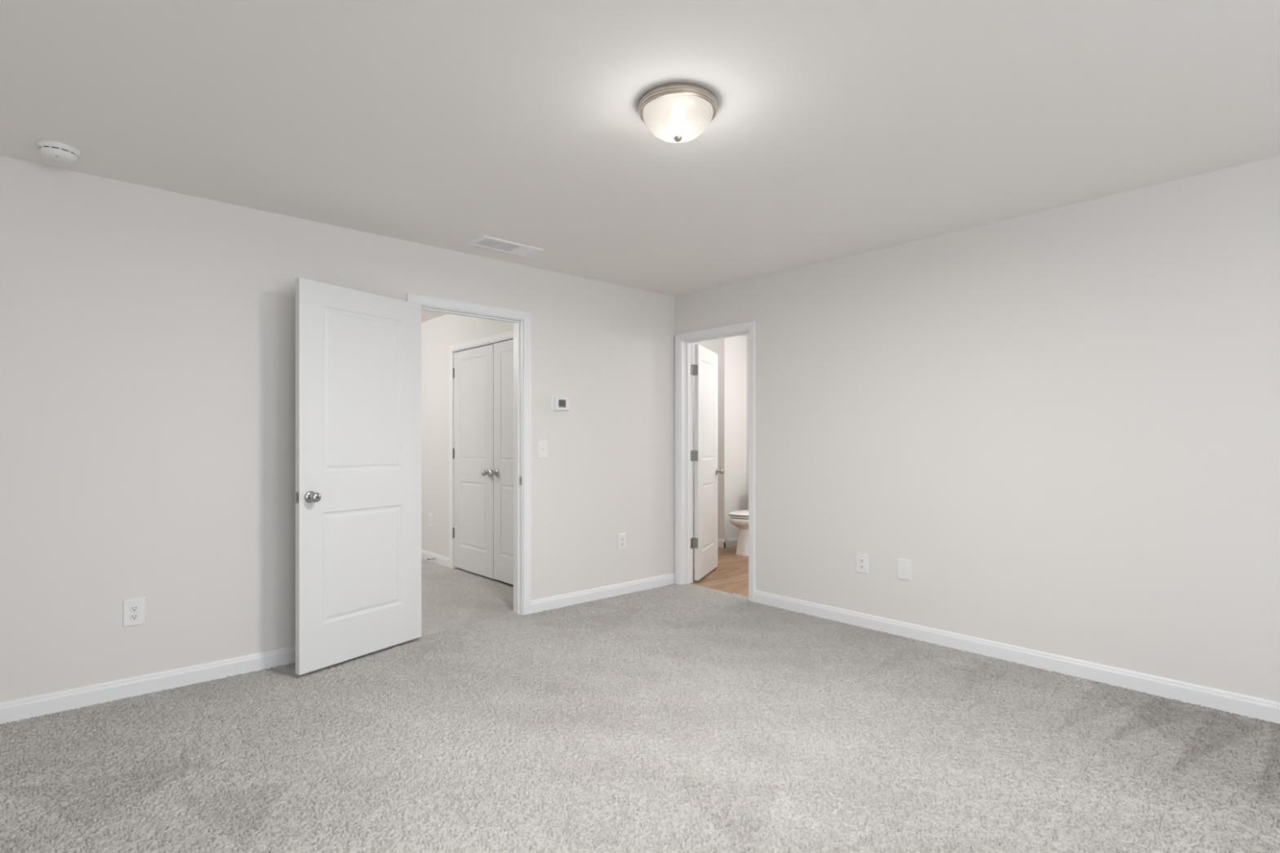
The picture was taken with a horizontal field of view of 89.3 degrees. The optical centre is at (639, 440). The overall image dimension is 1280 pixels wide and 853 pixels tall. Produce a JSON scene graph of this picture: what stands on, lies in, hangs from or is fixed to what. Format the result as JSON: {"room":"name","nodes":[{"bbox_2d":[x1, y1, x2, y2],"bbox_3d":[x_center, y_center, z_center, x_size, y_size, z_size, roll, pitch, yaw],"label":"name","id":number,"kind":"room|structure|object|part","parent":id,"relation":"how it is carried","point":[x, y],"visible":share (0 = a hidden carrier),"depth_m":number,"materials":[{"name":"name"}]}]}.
{"room":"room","nodes":[
{"label":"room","id":0,"kind":"room"},
{"bbox_2d":[0,155,674,702],"bbox_3d":[-1.709,0.003,3.804,5.555,2.460,0.117,0,0,-42],"label":"wall","id":1,"kind":"structure","parent":0,"point":[148,334],"depth_m":3.26,"materials":[{"name":"white paint"}]},
{"bbox_2d":[123,597,145,627],"bbox_3d":[-2.412,0.819,3.089,0.084,0.128,0.009,0,0,-42],"label":"electrical outlet","id":2,"kind":"object","parent":1,"relation":"attached to","point":[134,610],"visible":1,"depth_m":3.09,"materials":[{"name":"white plastic"}]},
{"bbox_2d":[129,613,138,620],"bbox_3d":[-2.410,0.839,3.087,0.034,0.028,0.003,0,0,-42],"label":"receptacle","id":3,"kind":"object","parent":2,"relation":"attached to","point":[133,616],"depth_m":3.09,"materials":[{"name":"grey plastic"}]},
{"bbox_2d":[129,604,138,612],"bbox_3d":[-2.410,0.799,3.087,0.034,0.028,0.003,0,0,-42],"label":"receptacle","id":4,"kind":"object","parent":2,"relation":"attached to","point":[133,608],"depth_m":3.09,"materials":[{"name":"grey plastic"}]},
{"bbox_2d":[0,645,295,724],"bbox_3d":[-2.536,1.176,2.974,2.975,0.098,0.014,0,0,-42],"label":"baseboard","id":5,"kind":"structure","parent":1,"relation":"attached to","point":[27,708],"depth_m":3.09,"materials":[{"name":"white wood"}]},
{"bbox_2d":[294,277,421,675],"bbox_3d":[-1.549,0.182,3.638,0.181,2.030,0.789,0,0,32],"label":"door","id":6,"kind":"structure","parent":1,"relation":"in","point":[357,496],"depth_m":3.58,"materials":[{"name":"white wood"}]},
{"bbox_3d":[-1.752,0.291,3.312,0.025,0.058,0.002,0,0,32],"label":"latch plate","id":7,"kind":"part","parent":6,"relation":"part of","materials":[{"name":"silver metal"}]},
{"bbox_2d":[406,293,531,615],"bbox_3d":[-1.144,0.161,4.312,0.885,2.129,0.153,0,0,-42],"label":"door frame","id":8,"kind":"structure","parent":1,"relation":"attached to","point":[522,320],"depth_m":4.53,"materials":[{"name":"white wood"}]},
{"bbox_3d":[-0.834,0.281,4.535,0.002,0.060,0.034,0,0,-42],"label":"strike plate","id":9,"kind":"part","parent":8,"relation":"part of","materials":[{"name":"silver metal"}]},
{"bbox_2d":[537,440,547,458],"bbox_3d":[-0.693,0.063,4.628,0.084,0.128,0.015,0,0,-42],"label":"light switch","id":10,"kind":"object","parent":1,"relation":"attached to","point":[542,446],"visible":1,"depth_m":4.63,"materials":[{"name":"white plastic"}]},
{"bbox_2d":[551,395,568,411],"bbox_3d":[-0.578,-0.268,4.721,0.150,0.108,0.031,0,0,-42],"label":"thermostat","id":11,"kind":"object","parent":1,"relation":"attached to","point":[557,403],"visible":1,"depth_m":4.70,"materials":[{"name":"white plastic"}]},
{"bbox_2d":[531,573,675,613],"bbox_3d":[-0.236,1.176,5.039,1.438,0.098,0.014,0,0,-42],"label":"baseboard","id":12,"kind":"structure","parent":1,"relation":"attached to","point":[553,602],"depth_m":4.97,"materials":[{"name":"white wood"}]},
{"bbox_2d":[617,533,626,550],"bbox_3d":[-0.142,0.799,5.127,0.084,0.128,0.009,0,0,-42],"label":"electrical outlet","id":13,"kind":"object","parent":1,"relation":"attached to","point":[621,537],"visible":1,"depth_m":5.12,"materials":[{"name":"white plastic"}]},
{"bbox_2d":[421,313,513,557],"bbox_3d":[-2.063,0.003,6.578,0.115,2.460,4.483,0,0,-42],"label":"wall","id":14,"kind":"structure","parent":0,"point":[438,333],"depth_m":6.43,"materials":[{"name":"white paint"}]},
{"bbox_2d":[428,513,432,526],"bbox_3d":[-2.118,0.799,6.547,0.009,0.128,0.084,0,0,-42],"label":"electrical outlet","id":15,"kind":"object","parent":14,"relation":"attached to","point":[430,515],"visible":1,"depth_m":6.54,"materials":[{"name":"white plastic"}]},
{"bbox_2d":[421,549,448,567],"bbox_3d":[-2.715,1.176,7.207,0.014,0.098,2.675,0,0,-42],"label":"baseboard","id":16,"kind":"structure","parent":14,"relation":"attached to","point":[439,559],"depth_m":6.43,"materials":[{"name":"white wood"}]},
{"bbox_2d":[452,344,493,578],"bbox_3d":[-1.540,0.181,5.883,0.106,2.035,0.754,0,0,-42],"label":"door","id":17,"kind":"structure","parent":14,"relation":"in","point":[473,371],"depth_m":5.88,"materials":[{"name":"white wood"}]},
{"bbox_2d":[448,329,513,568],"bbox_3d":[-1.236,0.157,5.644,0.134,2.137,1.628,0,0,-42],"label":"door frame","id":18,"kind":"structure","parent":14,"relation":"attached to","point":[507,335],"depth_m":6.17,"materials":[{"name":"white wood"}]},
{"bbox_2d":[488,339,513,585],"bbox_3d":[-1.030,0.177,5.317,0.106,2.035,0.754,0,0,-42],"label":"door","id":19,"kind":"structure","parent":14,"relation":"in","point":[503,473],"depth_m":5.48,"materials":[{"name":"white wood"}]},
{"bbox_2d":[0,0,1279,336],"bbox_3d":[-0.168,-1.277,3.671,7.670,0.100,11.540,0,0,-42],"label":"ceiling","id":20,"kind":"structure","parent":0,"point":[839,129],"depth_m":2.39,"materials":[{"name":"white paint"}]},
{"bbox_2d":[35,140,80,164],"bbox_3d":[-2.436,-1.200,2.713,0.142,0.054,0.142,0,0,-42],"label":"smoke detector","id":21,"kind":"object","parent":20,"relation":"attached to","point":[53,151],"visible":1,"depth_m":2.68,"materials":[{"name":"white plastic"}]},
{"bbox_2d":[467,235,543,257],"bbox_3d":[-0.845,-1.223,4.088,0.428,0.008,0.207,0,0,-42],"label":"ceiling vent","id":22,"kind":"object","parent":20,"relation":"in","point":[486,242],"visible":1,"depth_m":4.07,"materials":[{"name":"white metal"}]},
{"bbox_2d":[638,82,717,142],"bbox_3d":[0.138,-1.158,2.356,0.289,0.138,0.289,0,0,-42],"label":"ceiling light","id":23,"kind":"object","parent":20,"relation":"attached to","point":[677,112],"visible":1,"depth_m":2.27,"materials":[{"name":"white glass"}]},
{"bbox_2d":[0,546,1279,852],"bbox_3d":[-0.137,1.242,3.727,7.550,0.061,11.300,0,0,-42],"label":"floor","id":24,"kind":"structure","parent":0,"point":[670,718],"depth_m":2.54,"materials":[{"name":"carpet"}]},
{"bbox_2d":[728,510,748,555],"bbox_3d":[1.276,0.831,7.079,0.750,0.772,0.452,0,0,-42],"label":"toilet","id":25,"kind":"object","parent":24,"relation":"on","point":[740,518],"visible":0.24,"depth_m":6.87,"materials":[{"name":"white ceramic"}]},
{"bbox_3d":[1.171,0.806,6.985,0.457,0.017,0.370,0,0,-42],"label":"seat","id":26,"kind":"part","parent":25,"relation":"part of","materials":[{"name":"white plastic"}]},
{"bbox_3d":[1.172,0.777,6.985,0.455,0.028,0.368,0,0,-42],"label":"lid","id":27,"kind":"part","parent":25,"relation":"part of","materials":[{"name":"white plastic"}]},
{"bbox_3d":[1.220,0.890,7.029,0.600,0.135,0.362,0,0,-42],"label":"bowl","id":28,"kind":"part","parent":25,"relation":"part of","materials":[{"name":"white ceramic"}]},
{"bbox_2d":[690,343,724,581],"bbox_3d":[0.601,0.186,5.868,0.180,2.030,0.757,0,0,21],"label":"door","id":29,"kind":"structure","parent":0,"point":[704,369],"depth_m":5.79,"materials":[{"name":"white wood"}]},
{"bbox_2d":[693,335,746,539],"bbox_3d":[0.597,0.003,8.170,0.519,2.460,1.670,0,0,-42],"label":"wall","id":30,"kind":"structure","parent":0,"point":[731,352],"depth_m":7.47,"materials":[{"name":"white paint"}]},
{"bbox_2d":[693,535,725,547],"bbox_3d":[0.404,1.176,7.986,0.014,0.098,1.684,0,0,-42],"label":"baseboard","id":31,"kind":"structure","parent":30,"relation":"attached to","point":[721,543],"depth_m":7.39,"materials":[{"name":"white wood"}]},
{"bbox_2d":[724,537,737,547],"bbox_3d":[1.110,1.176,7.498,0.414,0.098,0.014,0,0,-42],"label":"baseboard","id":32,"kind":"structure","parent":30,"relation":"attached to","point":[730,542],"depth_m":7.43,"materials":[{"name":"white wood"}]},
{"bbox_2d":[746,336,748,510],"bbox_3d":[2.149,0.003,6.741,0.120,2.460,2.530,0,0,-42],"label":"wall","id":33,"kind":"structure","parent":0,"point":[747,336],"depth_m":7.63,"materials":[{"name":"white paint"}]},
{"bbox_2d":[674,155,1279,702],"bbox_3d":[1.088,0.003,4.746,0.135,2.460,11.420,0,0,-42],"label":"wall","id":34,"kind":"structure","parent":0,"point":[1064,420],"depth_m":3.43,"materials":[{"name":"white paint"}]},
{"bbox_2d":[675,320,755,602],"bbox_3d":[0.640,0.161,5.244,0.171,2.129,0.840,0,0,-42],"label":"door frame","id":35,"kind":"structure","parent":34,"relation":"attached to","point":[684,342],"depth_m":5.47,"materials":[{"name":"white wood"}]},
{"bbox_3d":[0.650,0.192,5.253,0.035,2.066,0.714,0,0,-42],"label":"stop moulding","id":36,"kind":"part","parent":35,"relation":"part of","materials":[{"name":"white wood"}]},
{"bbox_2d":[856,552,867,573],"bbox_3d":[1.450,0.803,4.235,0.009,0.128,0.084,0,0,-42],"label":"electrical outlet","id":37,"kind":"object","parent":34,"relation":"attached to","point":[861,559],"visible":1,"depth_m":4.23,"materials":[{"name":"white plastic"}]},
{"bbox_2d":[897,558,911,581],"bbox_3d":[1.640,0.801,4.024,0.007,0.128,0.088,0,0,-42],"label":"blank plate","id":38,"kind":"object","parent":34,"relation":"attached to","point":[904,566],"visible":1,"depth_m":4.02,"materials":[{"name":"white plastic"}]},
{"bbox_2d":[754,590,1279,724],"bbox_3d":[2.816,1.176,2.709,0.014,0.098,5.840,0,0,-42],"label":"baseboard","id":39,"kind":"structure","parent":34,"relation":"attached to","point":[1251,707],"depth_m":3.42,"materials":[{"name":"white wood"}]}
]}

